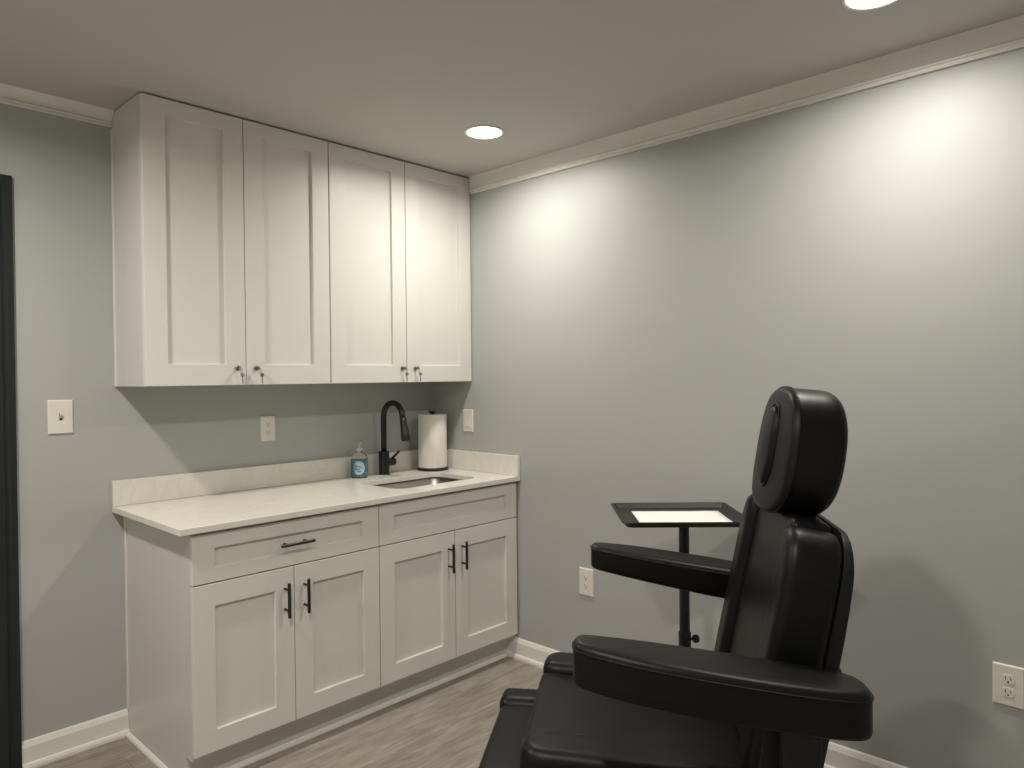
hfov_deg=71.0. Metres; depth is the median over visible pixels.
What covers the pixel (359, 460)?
soap bottle
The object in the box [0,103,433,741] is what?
wall
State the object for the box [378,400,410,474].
faucet
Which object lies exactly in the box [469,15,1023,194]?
trim
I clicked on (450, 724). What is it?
floor
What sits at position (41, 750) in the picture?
baseboard
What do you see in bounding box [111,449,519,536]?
countertop
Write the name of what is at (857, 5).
recessed light
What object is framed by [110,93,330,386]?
upper cabinet
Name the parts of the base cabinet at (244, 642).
door, drawer, handle, handle, handle, door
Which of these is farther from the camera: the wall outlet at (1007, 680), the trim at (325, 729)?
the trim at (325, 729)
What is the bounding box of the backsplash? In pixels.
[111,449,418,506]
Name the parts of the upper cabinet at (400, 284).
door, door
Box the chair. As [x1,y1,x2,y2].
[478,386,873,767]
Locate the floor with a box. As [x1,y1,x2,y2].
[36,657,542,767]
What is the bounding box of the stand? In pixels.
[611,502,741,646]
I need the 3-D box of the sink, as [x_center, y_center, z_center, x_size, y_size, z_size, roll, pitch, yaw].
[-0.443,0.580,3.433,0.363,0.193,0.533,0,1,44]
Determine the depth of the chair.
1.51 m
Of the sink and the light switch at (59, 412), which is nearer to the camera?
the light switch at (59, 412)
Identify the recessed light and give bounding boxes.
[464,125,504,139]
[841,0,897,10]
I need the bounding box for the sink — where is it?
[374,477,458,488]
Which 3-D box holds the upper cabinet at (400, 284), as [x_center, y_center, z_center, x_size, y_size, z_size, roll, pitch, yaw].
[-0.618,-0.539,3.557,0.320,1.063,0.846,0,1,44]
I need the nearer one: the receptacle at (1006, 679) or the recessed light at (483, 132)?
the receptacle at (1006, 679)
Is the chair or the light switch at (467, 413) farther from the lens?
the light switch at (467, 413)
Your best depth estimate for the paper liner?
2.49 m
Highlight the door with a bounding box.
[0,174,21,767]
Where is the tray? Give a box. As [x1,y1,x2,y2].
[611,502,741,527]
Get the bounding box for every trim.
[0,83,113,127]
[126,732,167,767]
[226,653,507,767]
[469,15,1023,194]
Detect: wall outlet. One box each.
[260,415,274,441]
[579,567,593,596]
[992,661,1023,709]
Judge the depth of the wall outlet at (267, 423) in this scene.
3.26 m
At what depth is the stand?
2.48 m
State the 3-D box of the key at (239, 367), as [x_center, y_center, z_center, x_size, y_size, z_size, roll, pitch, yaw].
[-1.067,-0.037,2.832,0.026,0.071,0.020,0,1,44]
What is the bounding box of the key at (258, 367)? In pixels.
[257,366,263,382]
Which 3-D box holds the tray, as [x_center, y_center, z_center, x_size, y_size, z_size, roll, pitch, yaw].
[0.574,0.461,2.492,0.547,0.035,0.542,0,1,44]
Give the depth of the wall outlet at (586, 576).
3.25 m
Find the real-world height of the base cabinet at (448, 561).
0.878 m
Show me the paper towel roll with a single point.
(432, 428)
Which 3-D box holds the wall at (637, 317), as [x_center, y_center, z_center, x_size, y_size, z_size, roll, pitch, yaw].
[0.923,0.138,2.762,3.650,2.440,0.100,0,1,44]
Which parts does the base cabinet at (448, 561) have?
door, drawer, handle, handle, door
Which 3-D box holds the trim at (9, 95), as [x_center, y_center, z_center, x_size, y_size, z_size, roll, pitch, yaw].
[-2.128,-1.016,2.176,0.038,0.058,1.678,0,1,44]
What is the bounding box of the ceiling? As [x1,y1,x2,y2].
[0,0,1023,177]
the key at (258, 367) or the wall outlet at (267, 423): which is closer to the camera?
the key at (258, 367)
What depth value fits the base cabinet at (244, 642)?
2.63 m
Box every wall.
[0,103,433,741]
[434,48,1023,767]
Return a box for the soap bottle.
[351,442,367,477]
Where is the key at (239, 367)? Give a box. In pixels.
[238,366,244,383]
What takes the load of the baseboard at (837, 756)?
attached to the wall at (637, 317)
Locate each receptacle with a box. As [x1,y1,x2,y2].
[265,421,271,435]
[583,574,588,589]
[1001,674,1014,684]
[1001,687,1014,697]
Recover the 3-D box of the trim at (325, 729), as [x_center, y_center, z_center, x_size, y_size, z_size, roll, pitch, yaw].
[-0.568,1.363,3.015,0.014,0.016,1.569,0,1,44]
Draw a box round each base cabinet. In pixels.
[124,505,379,767]
[371,482,517,707]
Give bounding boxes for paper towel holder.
[417,411,448,470]
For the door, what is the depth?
2.54 m
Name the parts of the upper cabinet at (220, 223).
door, door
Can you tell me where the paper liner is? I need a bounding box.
[631,511,731,521]
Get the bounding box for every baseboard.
[22,709,129,767]
[506,636,907,767]
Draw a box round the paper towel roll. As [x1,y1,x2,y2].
[418,413,446,468]
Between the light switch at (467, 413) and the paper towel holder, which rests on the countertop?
the paper towel holder
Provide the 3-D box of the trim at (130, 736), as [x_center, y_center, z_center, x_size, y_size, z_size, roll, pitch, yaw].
[-1.306,1.374,2.624,0.553,0.016,0.014,0,1,44]
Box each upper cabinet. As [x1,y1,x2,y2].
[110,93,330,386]
[327,142,471,383]
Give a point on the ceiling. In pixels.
(401, 80)
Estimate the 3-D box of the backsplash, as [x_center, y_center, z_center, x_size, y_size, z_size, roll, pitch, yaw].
[-0.996,0.415,3.376,0.020,0.100,1.620,0,1,44]
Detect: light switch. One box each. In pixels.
[47,400,73,434]
[463,409,472,431]

